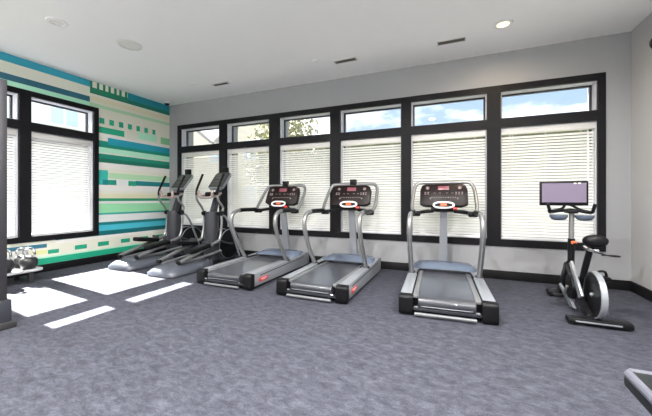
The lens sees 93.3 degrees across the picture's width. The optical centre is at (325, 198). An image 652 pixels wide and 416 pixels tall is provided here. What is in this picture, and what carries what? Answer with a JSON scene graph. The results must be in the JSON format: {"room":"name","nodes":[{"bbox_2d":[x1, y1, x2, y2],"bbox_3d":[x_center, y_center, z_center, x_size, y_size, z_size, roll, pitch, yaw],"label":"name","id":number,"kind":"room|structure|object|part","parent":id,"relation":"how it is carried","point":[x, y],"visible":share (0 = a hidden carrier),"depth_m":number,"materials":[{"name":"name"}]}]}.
{"room":"gym","nodes":[
{"label":"gym","id":0,"kind":"room"},
{"bbox_2d":[0,51,168,264],"bbox_3d":[-5.409,-0.486,3.387,0.200,3.373,8.435,0,0,23],"label":"wall","id":1,"kind":"structure","parent":0,"point":[133,129],"depth_m":6.11,"materials":[{"name":"paint"}]},
{"bbox_2d":[7,91,17,237],"bbox_3d":[-4.955,-0.508,4.495,0.164,2.217,0.630,0,0,23],"label":"window","id":2,"kind":"structure","parent":1,"relation":"in","point":[13,97],"depth_m":4.76,"materials":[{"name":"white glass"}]},
{"bbox_3d":[-5.012,-1.411,4.520,0.040,0.411,0.630,0,0,23],"label":"frame","id":3,"kind":"part","parent":2,"relation":"part of","materials":[{"name":"black metal"}]},
{"bbox_3d":[-5.012,-0.236,4.520,0.040,1.672,0.630,0,0,23],"label":"frame","id":4,"kind":"part","parent":2,"relation":"part of","materials":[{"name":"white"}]},
{"bbox_2d":[7,85,98,244],"bbox_3d":[-4.726,-0.503,4.976,0.213,2.387,1.853,0,0,23],"label":"window","id":5,"kind":"structure","parent":1,"relation":"in","point":[88,114],"depth_m":5.01,"materials":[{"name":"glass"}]},
{"bbox_2d":[7,128,15,236],"bbox_3d":[-4.909,-0.236,4.476,0.088,1.645,0.602,0,0,23],"label":"window blind","id":6,"kind":"object","parent":5,"relation":"attached to","point":[10,132],"visible":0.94,"depth_m":4.71,"materials":[{"name":"white plastic"}]},
{"bbox_3d":[-4.654,-1.411,5.368,0.040,0.411,0.921,0,0,23],"label":"frame","id":7,"kind":"part","parent":5,"relation":"part of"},
{"bbox_3d":[-4.654,-0.236,5.368,0.040,1.672,0.921,0,0,23],"label":"frame","id":8,"kind":"part","parent":5,"relation":"part of","materials":[{"name":"white"}]},
{"bbox_2d":[31,132,91,234],"bbox_3d":[-4.551,-0.236,5.324,0.088,1.645,0.893,0,0,23],"label":"window blind","id":9,"kind":"object","parent":5,"relation":"attached to","point":[57,200],"visible":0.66,"depth_m":5.28,"materials":[{"name":"white plastic"}]},
{"bbox_3d":[-4.559,0.575,5.328,0.052,0.022,0.881,0,0,23],"label":"rail","id":10,"kind":"part","parent":9,"relation":"part of","materials":[{"name":"white plastic"}]},
{"bbox_2d":[7,248,165,278],"bbox_3d":[-5.312,1.137,3.337,0.018,0.125,8.417,0,0,23],"label":"baseboard","id":11,"kind":"structure","parent":1,"relation":"attached to","point":[95,259],"depth_m":5.50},
{"bbox_2d":[0,251,651,415],"bbox_3d":[-1.454,1.250,1.827,8.700,0.100,9.035,0,0,23],"label":"floor","id":12,"kind":"structure","parent":0,"point":[94,339],"depth_m":2.42,"materials":[{"name":"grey carpet"}]},
{"bbox_2d":[0,78,16,330],"bbox_3d":[-3.769,0.050,2.514,1.320,2.300,1.370,0,0,23],"label":"power rack","id":13,"kind":"object","parent":12,"relation":"on","point":[6,321],"visible":1,"depth_m":2.84,"materials":[{"name":"grey metal"}]},
{"bbox_2d":[7,266,42,282],"bbox_3d":[-4.645,1.103,3.860,0.480,0.195,1.600,0,0,23],"label":"storage shelf","id":14,"kind":"object","parent":12,"relation":"on","point":[16,272],"visible":0.59,"depth_m":4.37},
{"bbox_2d":[7,249,14,272],"bbox_3d":[-4.331,0.839,4.140,0.220,0.332,0.220,0,0,-12],"label":"kettlebell","id":15,"kind":"object","parent":14,"relation":"on","point":[10,263],"visible":0.56,"depth_m":4.14,"materials":[{"name":"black metal"}]},
{"bbox_3d":[-4.331,0.759,4.140,0.187,0.172,0.032,0,0,-12],"label":"handle","id":16,"kind":"part","parent":15,"relation":"part of","materials":[{"name":"silver metal"}]},
{"bbox_3d":[-4.563,1.121,4.542,0.050,0.157,0.050,0,0,23],"label":"leg","id":17,"kind":"part","parent":14,"relation":"part of","materials":[{"name":"black metal"}]},
{"bbox_2d":[13,248,27,267],"bbox_3d":[-4.458,0.861,4.508,0.190,0.288,0.190,0,0,-11],"label":"kettlebell","id":18,"kind":"object","parent":14,"relation":"on","point":[17,258],"visible":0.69,"depth_m":4.46,"materials":[{"name":"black metal"}]},
{"bbox_3d":[-4.458,0.792,4.508,0.162,0.149,0.028,0,0,-11],"label":"handle","id":19,"kind":"part","parent":18,"relation":"part of","materials":[{"name":"silver metal"}]},
{"bbox_2d":[18,247,38,269],"bbox_3d":[-4.244,0.849,4.396,0.206,0.311,0.206,0,0,-11],"label":"kettlebell","id":20,"kind":"object","parent":14,"relation":"on","point":[30,261],"visible":1,"depth_m":4.36,"materials":[{"name":"black metal"}]},
{"bbox_3d":[-4.244,0.774,4.396,0.176,0.162,0.030,0,0,-11],"label":"handle","id":21,"kind":"part","parent":20,"relation":"part of","materials":[{"name":"silver metal"}]},
{"bbox_3d":[-4.213,1.121,4.394,0.050,0.157,0.050,0,0,23],"label":"leg","id":22,"kind":"part","parent":14,"relation":"part of","materials":[{"name":"grey metal"}]},
{"bbox_2d":[108,169,203,271],"bbox_3d":[-3.135,0.295,5.944,0.588,1.810,1.774,0,0,23],"label":"elliptical trainer","id":23,"kind":"object","parent":12,"relation":"on","point":[175,230],"visible":0.8,"depth_m":6.03,"materials":[{"name":"grey plastic"}]},
{"bbox_3d":[-3.265,0.105,6.158,0.040,0.355,0.228,0,0,21],"label":"handle arm","id":24,"kind":"part","parent":23,"relation":"part of"},
{"bbox_3d":[-3.242,0.520,6.226,0.049,0.495,0.110,0,0,23],"label":"arm","id":25,"kind":"part","parent":23,"relation":"part of"},
{"bbox_3d":[-3.060,-0.078,6.121,0.374,0.167,0.299,0,0,23],"label":"fixed handle","id":26,"kind":"part","parent":23,"relation":"part of","materials":[{"name":"metal"}]},
{"bbox_3d":[-2.862,0.106,6.071,0.041,0.358,0.181,0,0,26],"label":"handle arm","id":27,"kind":"part","parent":23,"relation":"part of"},
{"bbox_3d":[-2.859,0.520,6.065,0.049,0.495,0.110,0,0,23],"label":"arm","id":28,"kind":"part","parent":23,"relation":"part of"},
{"bbox_2d":[147,167,241,278],"bbox_3d":[-2.201,0.295,5.484,0.588,1.810,1.774,0,0,23],"label":"elliptical trainer","id":29,"kind":"object","parent":12,"relation":"on","point":[218,245],"visible":0.97,"depth_m":5.58,"materials":[{"name":"grey plastic"}]},
{"bbox_3d":[-2.330,0.105,5.699,0.040,0.355,0.228,0,0,21],"label":"handle arm","id":30,"kind":"part","parent":29,"relation":"part of"},
{"bbox_3d":[-2.307,0.520,5.767,0.049,0.495,0.110,0,0,23],"label":"arm","id":31,"kind":"part","parent":29,"relation":"part of"},
{"bbox_3d":[-2.126,-0.078,5.661,0.374,0.167,0.299,0,0,23],"label":"fixed handle","id":32,"kind":"part","parent":29,"relation":"part of","materials":[{"name":"metal"}]},
{"bbox_3d":[-1.927,0.106,5.611,0.041,0.358,0.181,0,0,26],"label":"handle arm","id":33,"kind":"part","parent":29,"relation":"part of"},
{"bbox_3d":[-1.924,0.520,5.605,0.049,0.495,0.110,0,0,23],"label":"arm","id":34,"kind":"part","parent":29,"relation":"part of"},
{"bbox_2d":[197,181,308,289],"bbox_3d":[-1.053,0.440,4.945,0.924,1.520,1.797,0,0,23],"label":"treadmill","id":35,"kind":"object","parent":12,"relation":"on","point":[249,271],"visible":0.99,"depth_m":4.92,"materials":[{"name":"silver metal"}]},
{"bbox_3d":[-1.490,0.994,4.906,0.105,0.032,1.190,0,0,23],"label":"rail","id":36,"kind":"part","parent":35,"relation":"part of","materials":[{"name":"silver metal"}]},
{"bbox_3d":[-1.393,1.012,4.897,0.054,0.036,1.270,0,0,23],"label":"foot rail","id":37,"kind":"part","parent":35,"relation":"part of","materials":[{"name":"silver metal"}]},
{"bbox_3d":[-1.379,0.588,5.207,0.069,0.859,0.710,0,0,24],"label":"handrail","id":38,"kind":"part","parent":35,"relation":"part of","materials":[{"name":"silver metal"}]},
{"bbox_3d":[-0.850,1.012,4.668,0.054,0.036,1.270,0,0,23],"label":"foot rail","id":39,"kind":"part","parent":35,"relation":"part of","materials":[{"name":"silver metal"}]},
{"bbox_3d":[-1.078,0.195,5.559,0.280,0.082,0.090,0,0,-9],"label":"console arm","id":40,"kind":"part","parent":35,"relation":"part of","materials":[{"name":"black plastic"}]},
{"bbox_3d":[-0.776,0.994,4.604,0.105,0.032,1.190,0,0,23],"label":"rail","id":41,"kind":"part","parent":35,"relation":"part of","materials":[{"name":"silver metal"}]},
{"bbox_2d":[256,248,302,257],"bbox_3d":[-0.808,1.018,5.524,0.894,0.205,0.540,0,0,23],"label":"hood","id":42,"kind":"object","parent":35,"relation":"attached to","point":[269,252],"depth_m":5.35,"materials":[{"name":"plastic"}]},
{"bbox_3d":[-0.657,1.060,4.793,0.057,0.210,1.690,0,0,23],"label":"panel","id":43,"kind":"part","parent":35,"relation":"part of","materials":[{"name":"silver metal"}]},
{"bbox_3d":[-0.638,0.588,4.894,0.069,0.859,0.710,0,0,22],"label":"handrail","id":44,"kind":"part","parent":35,"relation":"part of","materials":[{"name":"silver metal"}]},
{"bbox_2d":[276,179,380,303],"bbox_3d":[0.148,0.440,4.427,0.924,1.520,1.797,0,0,23],"label":"treadmill","id":45,"kind":"object","parent":12,"relation":"on","point":[339,276],"visible":1,"depth_m":4.38,"materials":[{"name":"black plastic"}]},
{"bbox_3d":[-0.289,0.994,4.388,0.105,0.032,1.190,0,0,23],"label":"rail","id":46,"kind":"part","parent":45,"relation":"part of","materials":[{"name":"silver metal"}]},
{"bbox_3d":[-0.192,1.012,4.379,0.054,0.036,1.270,0,0,23],"label":"foot rail","id":47,"kind":"part","parent":45,"relation":"part of","materials":[{"name":"silver metal"}]},
{"bbox_3d":[-0.178,0.588,4.689,0.069,0.859,0.710,0,0,24],"label":"handrail","id":48,"kind":"part","parent":45,"relation":"part of","materials":[{"name":"silver metal"}]},
{"bbox_3d":[0.123,0.195,5.042,0.280,0.082,0.090,0,0,-9],"label":"console arm","id":49,"kind":"part","parent":45,"relation":"part of","materials":[{"name":"black plastic"}]},
{"bbox_3d":[0.351,1.012,4.150,0.054,0.036,1.270,0,0,23],"label":"foot rail","id":50,"kind":"part","parent":45,"relation":"part of","materials":[{"name":"silver metal"}]},
{"bbox_2d":[323,253,374,264],"bbox_3d":[0.393,1.018,5.006,0.894,0.205,0.540,0,0,23],"label":"hood","id":51,"kind":"object","parent":45,"relation":"attached to","point":[340,258],"depth_m":4.85,"materials":[{"name":"plastic"}]},
{"bbox_3d":[0.425,0.994,4.086,0.105,0.032,1.190,0,0,23],"label":"rail","id":52,"kind":"part","parent":45,"relation":"part of","materials":[{"name":"silver metal"}]},
{"bbox_3d":[0.564,0.588,4.376,0.069,0.859,0.710,0,0,22],"label":"handrail","id":53,"kind":"part","parent":45,"relation":"part of","materials":[{"name":"silver metal"}]},
{"bbox_3d":[0.544,1.060,4.275,0.057,0.210,1.690,0,0,23],"label":"panel","id":54,"kind":"part","parent":45,"relation":"part of","materials":[{"name":"silver metal"}]},
{"bbox_2d":[399,181,498,324],"bbox_3d":[1.480,0.468,3.849,0.924,1.464,1.797,0,0,20],"label":"treadmill","id":55,"kind":"object","parent":12,"relation":"on","point":[442,286],"visible":1,"depth_m":3.74,"materials":[{"name":"black plastic"}]},
{"bbox_3d":[1.046,0.994,3.787,0.105,0.032,1.190,0,0,20],"label":"rail","id":56,"kind":"part","parent":55,"relation":"part of","materials":[{"name":"silver metal"}]},
{"bbox_3d":[1.141,0.588,4.094,0.069,0.859,0.710,0,0,21],"label":"handrail","id":57,"kind":"part","parent":55,"relation":"part of","materials":[{"name":"silver metal"}]},
{"bbox_3d":[1.143,1.012,3.784,0.054,0.036,1.270,0,0,20],"label":"foot rail","id":58,"kind":"part","parent":55,"relation":"part of","materials":[{"name":"silver metal"}]},
{"bbox_3d":[1.423,0.195,4.462,0.280,0.082,0.090,0,0,-12],"label":"console arm","id":59,"kind":"part","parent":55,"relation":"part of","materials":[{"name":"black plastic"}]},
{"bbox_2d":[435,203,451,206],"bbox_3d":[1.673,0.103,4.382,0.230,0.073,0.062,0,0,20],"label":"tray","id":60,"kind":"object","parent":55,"relation":"on","point":[436,204],"depth_m":4.36,"materials":[{"name":"plastic"}]},
{"bbox_2d":[414,260,476,273],"bbox_3d":[1.694,1.018,4.441,0.894,0.205,0.540,0,0,20],"label":"hood","id":61,"kind":"object","parent":55,"relation":"attached to","point":[440,266],"depth_m":4.28,"materials":[{"name":"grey plastic"}]},
{"bbox_3d":[1.480,1.095,3.848,0.790,0.120,1.560,0,0,20],"label":"deck frame","id":62,"kind":"part","parent":55,"relation":"part of","materials":[{"name":"black plastic"}]},
{"bbox_3d":[1.916,0.195,4.284,0.090,0.082,0.280,0,0,-38],"label":"console arm","id":63,"kind":"part","parent":55,"relation":"part of","materials":[{"name":"black plastic"}]},
{"bbox_3d":[1.698,1.012,3.583,0.054,0.036,1.270,0,0,20],"label":"foot rail","id":64,"kind":"part","parent":55,"relation":"part of","materials":[{"name":"silver metal"}]},
{"bbox_3d":[1.898,0.588,3.820,0.069,0.859,0.710,0,0,19],"label":"handrail","id":65,"kind":"part","parent":55,"relation":"part of","materials":[{"name":"silver metal"}]},
{"bbox_3d":[1.775,0.994,3.524,0.105,0.032,1.190,0,0,20],"label":"rail","id":66,"kind":"part","parent":55,"relation":"part of","materials":[{"name":"silver metal"}]},
{"bbox_3d":[1.883,1.060,3.718,0.057,0.210,1.690,0,0,20],"label":"panel","id":67,"kind":"part","parent":55,"relation":"part of","materials":[{"name":"silver metal"}]},
{"bbox_2d":[539,181,634,331],"bbox_3d":[2.661,0.501,3.242,0.559,1.397,1.256,0,0,23],"label":"exercise bike","id":68,"kind":"object","parent":12,"relation":"on","point":[593,302],"visible":1,"depth_m":3.21,"materials":[{"name":"black metal"}]},
{"bbox_2d":[549,214,567,219],"bbox_3d":[2.635,0.215,3.490,0.172,0.060,0.162,0,0,23],"label":"pad","id":69,"kind":"object","parent":68,"relation":"on","point":[553,216],"depth_m":3.43,"materials":[{"name":"blue plastic"}]},
{"bbox_2d":[539,181,587,205],"bbox_3d":[2.738,-0.058,3.555,0.458,0.278,0.035,0,0,23],"label":"monitor","id":70,"kind":"object","parent":68,"relation":"on","point":[560,193],"depth_m":3.53,"materials":[{"name":"black plastic"}]},
{"bbox_2d":[542,183,586,202],"bbox_3d":[2.731,-0.066,3.538,0.418,0.222,0.004,0,0,23],"label":"screen","id":71,"kind":"object","parent":68,"relation":"on","point":[551,192],"depth_m":3.53,"materials":[{"name":"purple glass"}]},
{"bbox_3d":[2.814,0.925,3.621,0.070,0.446,0.374,0,0,23],"label":"leg","id":72,"kind":"part","parent":68,"relation":"part of","materials":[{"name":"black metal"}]},
{"bbox_3d":[2.605,1.000,3.350,0.028,0.136,0.103,0,0,19],"label":"crank arm","id":73,"kind":"part","parent":68,"relation":"part of"},
{"bbox_3d":[2.770,0.315,3.477,0.052,0.332,0.061,0,0,23],"label":"handlebar post","id":74,"kind":"part","parent":68,"relation":"part of","materials":[{"name":"silver metal"}]},
{"bbox_3d":[2.637,0.926,3.227,0.050,0.447,0.676,0,0,23],"label":"frame","id":75,"kind":"part","parent":68,"relation":"part of","materials":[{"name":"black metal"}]},
{"bbox_2d":[574,215,594,220],"bbox_3d":[2.851,0.215,3.399,0.172,0.060,0.162,0,0,23],"label":"pad","id":76,"kind":"object","parent":68,"relation":"on","point":[579,217],"depth_m":3.35,"materials":[{"name":"blue plastic"}]},
{"bbox_3d":[2.605,0.710,3.101,0.058,0.446,0.270,0,0,20],"label":"seat post","id":77,"kind":"part","parent":68,"relation":"part of","materials":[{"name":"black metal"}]},
{"bbox_2d":[624,368,651,414],"bbox_3d":[1.142,0.951,0.649,0.500,0.499,1.264,0,0,23],"label":"weight bench","id":78,"kind":"object","parent":12,"relation":"on","point":[638,382],"visible":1,"depth_m":1.19,"materials":[{"name":"plastic"}]},
{"bbox_2d":[0,0,651,105],"bbox_3d":[-1.454,-2.248,1.827,8.700,0.150,9.035,0,0,23],"label":"ceiling","id":79,"kind":"structure","parent":0,"point":[252,46],"depth_m":4.03,"materials":[{"name":"white paint"}]},
{"bbox_2d":[45,17,68,27],"bbox_3d":[-3.312,-2.167,3.792,0.224,0.012,0.224,0,0,23],"label":"recessed light","id":80,"kind":"object","parent":79,"relation":"in","point":[54,21],"visible":1,"depth_m":3.78,"materials":[{"name":"white plastic"}]},
{"bbox_2d":[117,39,142,50],"bbox_3d":[-2.775,-2.167,4.360,0.314,0.012,0.314,0,0,23],"label":"ceiling speaker","id":81,"kind":"object","parent":79,"relation":"attached to","point":[127,44],"visible":1,"depth_m":4.35,"materials":[{"name":"white plastic"}]},
{"bbox_2d":[120,41,139,49],"bbox_3d":[-2.775,-2.169,4.360,0.248,0.006,0.248,0,0,23],"label":"grille","id":82,"kind":"object","parent":81,"relation":"attached to","point":[130,45],"depth_m":4.36,"materials":[{"name":"white metal"}]},
{"bbox_2d":[212,81,229,85],"bbox_3d":[-1.989,-2.168,5.832,0.360,0.010,0.100,0,0,23],"label":"ceiling vent","id":83,"kind":"object","parent":79,"relation":"in","point":[226,82],"visible":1,"depth_m":5.83,"materials":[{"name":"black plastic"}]},
{"bbox_2d":[333,57,357,63],"bbox_3d":[0.303,-2.168,4.843,0.370,0.010,0.120,0,0,23],"label":"ceiling vent","id":84,"kind":"object","parent":79,"relation":"in","point":[351,59],"visible":1,"depth_m":4.83,"materials":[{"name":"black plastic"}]},
{"bbox_2d":[437,36,465,45],"bbox_3d":[1.728,-2.168,4.247,0.370,0.010,0.120,0,0,23],"label":"ceiling vent","id":85,"kind":"object","parent":79,"relation":"in","point":[459,39],"visible":1,"depth_m":4.24,"materials":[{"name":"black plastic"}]},
{"bbox_2d":[493,19,513,28],"bbox_3d":[2.205,-2.167,3.834,0.224,0.012,0.224,0,0,23],"label":"recessed light","id":86,"kind":"object","parent":79,"relation":"in","point":[504,23],"visible":1,"depth_m":3.83,"materials":[{"name":"white plastic"}]},
{"bbox_2d":[169,32,630,280],"bbox_3d":[0.225,-0.486,5.804,8.700,3.373,0.400,0,0,23],"label":"wall","id":87,"kind":"structure","parent":0,"point":[610,54],"depth_m":4.68,"materials":[{"name":"grey paint"}]},
{"bbox_2d":[182,125,218,225],"bbox_3d":[-2.781,-0.493,6.979,1.138,2.197,0.164,0,0,23],"label":"window","id":88,"kind":"structure","parent":87,"relation":"in","point":[185,132],"depth_m":7.13,"materials":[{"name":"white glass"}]},
{"bbox_3d":[-2.757,-1.390,7.036,1.138,0.404,0.040,0,0,23],"label":"frame","id":89,"kind":"part","parent":88,"relation":"part of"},
{"bbox_2d":[227,119,268,228],"bbox_3d":[-1.585,-0.493,6.474,1.079,2.197,0.164,0,0,23],"label":"window","id":90,"kind":"structure","parent":87,"relation":"in","point":[230,127],"depth_m":6.61,"materials":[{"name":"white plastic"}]},
{"bbox_3d":[-1.561,-1.390,6.531,1.079,0.404,0.040,0,0,23],"label":"frame","id":91,"kind":"part","parent":90,"relation":"part of","materials":[{"name":"black metal"}]},
{"bbox_2d":[280,112,329,230],"bbox_3d":[-0.376,-0.493,5.963,1.082,2.197,0.164,0,0,23],"label":"window","id":92,"kind":"structure","parent":87,"relation":"in","point":[283,121],"depth_m":6.09,"materials":[{"name":"white plastic"}]},
{"bbox_3d":[-0.351,-1.390,6.021,1.082,0.404,0.040,0,0,23],"label":"frame","id":93,"kind":"part","parent":92,"relation":"part of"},
{"bbox_2d":[341,104,400,233],"bbox_3d":[0.802,-0.493,5.466,1.084,2.197,0.164,0,0,23],"label":"window","id":94,"kind":"structure","parent":87,"relation":"in","point":[397,106],"depth_m":5.56,"materials":[{"name":"white plastic"}]},
{"bbox_3d":[0.826,-1.390,5.524,1.084,0.404,0.040,0,0,23],"label":"frame","id":95,"kind":"part","parent":94,"relation":"part of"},
{"bbox_3d":[0.826,-0.224,5.524,1.084,1.657,0.040,0,0,23],"label":"frame","id":96,"kind":"part","parent":94,"relation":"part of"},
{"bbox_2d":[177,72,605,251],"bbox_3d":[0.185,-0.486,5.700,7.766,2.391,0.213,0,0,23],"label":"window","id":97,"kind":"structure","parent":87,"relation":"in","point":[592,86],"depth_m":4.85,"materials":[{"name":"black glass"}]},
{"bbox_2d":[182,151,218,224],"bbox_3d":[-2.801,-0.224,6.932,1.110,1.630,0.088,0,0,23],"label":"window blind","id":98,"kind":"object","parent":97,"relation":"attached to","point":[192,210],"visible":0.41,"depth_m":6.98,"materials":[{"name":"white plastic"}]},
{"bbox_2d":[228,147,268,227],"bbox_3d":[-1.604,-0.224,6.428,1.051,1.630,0.088,0,0,23],"label":"window blind","id":99,"kind":"object","parent":97,"relation":"attached to","point":[243,194],"visible":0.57,"depth_m":6.45,"materials":[{"name":"white plastic"}]},
{"bbox_3d":[-1.601,0.580,6.436,1.039,0.022,0.052,0,0,23],"label":"rail","id":100,"kind":"part","parent":99,"relation":"part of","materials":[{"name":"white plastic"}]},
{"bbox_2d":[281,142,329,229],"bbox_3d":[-0.395,-0.224,5.917,1.054,1.630,0.088,0,0,23],"label":"window blind","id":101,"kind":"object","parent":97,"relation":"attached to","point":[297,222],"visible":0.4,"depth_m":5.88,"materials":[{"name":"white plastic"}]},
{"bbox_3d":[-0.392,0.580,5.926,1.042,0.022,0.052,0,0,23],"label":"rail","id":102,"kind":"part","parent":101,"relation":"part of","materials":[{"name":"white plastic"}]},
{"bbox_2d":[342,137,400,232],"bbox_3d":[0.782,-0.224,5.420,1.056,1.630,0.088,0,0,23],"label":"window blind","id":103,"kind":"object","parent":97,"relation":"attached to","point":[385,217],"visible":0.81,"depth_m":5.37,"materials":[{"name":"white plastic"}]},
{"bbox_3d":[0.786,0.580,5.429,1.044,0.022,0.052,0,0,23],"label":"rail","id":104,"kind":"part","parent":103,"relation":"part of","materials":[{"name":"white plastic"}]},
{"bbox_2d":[412,130,485,236],"bbox_3d":[1.944,-0.224,4.930,1.085,1.630,0.088,0,0,23],"label":"window blind","id":105,"kind":"object","parent":97,"relation":"attached to","point":[430,217],"visible":0.73,"depth_m":4.90,"materials":[{"name":"white plastic"}]},
{"bbox_3d":[1.947,0.580,4.939,1.073,0.022,0.052,0,0,23],"label":"rail","id":106,"kind":"part","parent":105,"relation":"part of","materials":[{"name":"white plastic"}]},
{"bbox_3d":[3.195,-1.390,4.524,1.138,0.404,0.040,0,0,23],"label":"frame","id":107,"kind":"part","parent":97,"relation":"part of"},
{"bbox_3d":[3.195,-0.224,4.524,1.138,1.657,0.040,0,0,23],"label":"frame","id":108,"kind":"part","parent":97,"relation":"part of","materials":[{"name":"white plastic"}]},
{"bbox_2d":[501,122,594,240],"bbox_3d":[3.151,-0.224,4.420,1.110,1.630,0.088,0,0,23],"label":"window blind","id":109,"kind":"object","parent":97,"relation":"attached to","point":[551,229],"visible":0.86,"depth_m":4.44,"materials":[{"name":"white plastic"}]},
{"bbox_3d":[3.155,0.580,4.429,1.098,0.022,0.052,0,0,23],"label":"rail","id":110,"kind":"part","parent":109,"relation":"part of","materials":[{"name":"white plastic"}]},
{"bbox_2d":[236,250,629,290],"bbox_3d":[0.143,1.135,5.612,8.300,0.130,0.018,0,0,23],"label":"baseboard","id":111,"kind":"structure","parent":87,"relation":"attached to","point":[614,284],"depth_m":4.49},
{"bbox_2d":[411,94,486,237],"bbox_3d":[1.963,-0.493,4.976,1.113,2.197,0.164,0,0,23],"label":"window","id":112,"kind":"structure","parent":87,"relation":"in","point":[483,97],"depth_m":4.92,"materials":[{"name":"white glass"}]},
{"bbox_3d":[1.987,-1.390,5.033,1.113,0.404,0.040,0,0,23],"label":"frame","id":113,"kind":"part","parent":112,"relation":"part of","materials":[{"name":"black metal"}]},
{"bbox_3d":[1.987,-0.224,5.033,1.113,1.657,0.040,0,0,23],"label":"frame","id":114,"kind":"part","parent":112,"relation":"part of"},
{"bbox_2d":[631,12,651,289],"bbox_3d":[2.384,-0.486,-0.010,0.200,3.373,8.635,0,0,23],"label":"wall","id":115,"kind":"structure","parent":0,"point":[641,35],"depth_m":3.79,"materials":[{"name":"paint"}]},
{"bbox_2d":[630,281,651,301],"bbox_3d":[2.319,1.135,0.116,0.018,0.130,8.417,0,0,23],"label":"baseboard","id":116,"kind":"structure","parent":115,"relation":"attached to","point":[646,293],"depth_m":3.75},
{"label":"outside","id":117,"kind":"structure","parent":0,"visible":0},
{"bbox_3d":[3.889,1.650,9.213,120.000,0.200,100.000,0,0,23],"label":"ground","id":118,"kind":"structure","parent":117,"visible":0},
{"bbox_2d":[7,96,84,233],"bbox_3d":[-16.468,-2.250,12.378,10.130,7.600,18.100,0,0,23],"label":"apartment building","id":119,"kind":"structure","parent":118,"relation":"on","point":[40,113],"depth_m":12.49,"materials":[{"name":"white"}]},
{"bbox_3d":[-10.826,-3.600,12.764,0.025,1.100,0.950,0,0,23],"label":"pane","id":120,"kind":"part","parent":119,"relation":"part of","materials":[{"name":"clear glass"}]},
{"bbox_2d":[194,124,294,219],"bbox_3d":[-8.751,-2.425,27.356,16.600,7.950,8.400,0,0,23],"label":"house","id":121,"kind":"structure","parent":118,"relation":"on","point":[208,136],"depth_m":22.82,"materials":[{"name":"beige"}]},
{"bbox_3d":[23.786,1.545,20.352,52.000,0.030,44.000,0,0,23],"label":"lawn","id":122,"kind":"structure","parent":118,"relation":"on","visible":0},
{"bbox_2d":[244,119,328,218],"bbox_3d":[-1.840,-1.593,13.121,4.420,6.296,4.178,0,0,-40],"label":"tree","id":123,"kind":"object","parent":122,"relation":"on","point":[297,128],"visible":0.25,"depth_m":12.74,"materials":[{"name":"green plant"}]},
{"bbox_2d":[256,130,587,235],"bbox_3d":[7.831,-0.724,14.055,24.600,4.549,3.217,0,0,23],"label":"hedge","id":124,"kind":"object","parent":122,"relation":"on","point":[574,131],"visible":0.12,"depth_m":13.41,"materials":[{"name":"green plant"}]}
]}

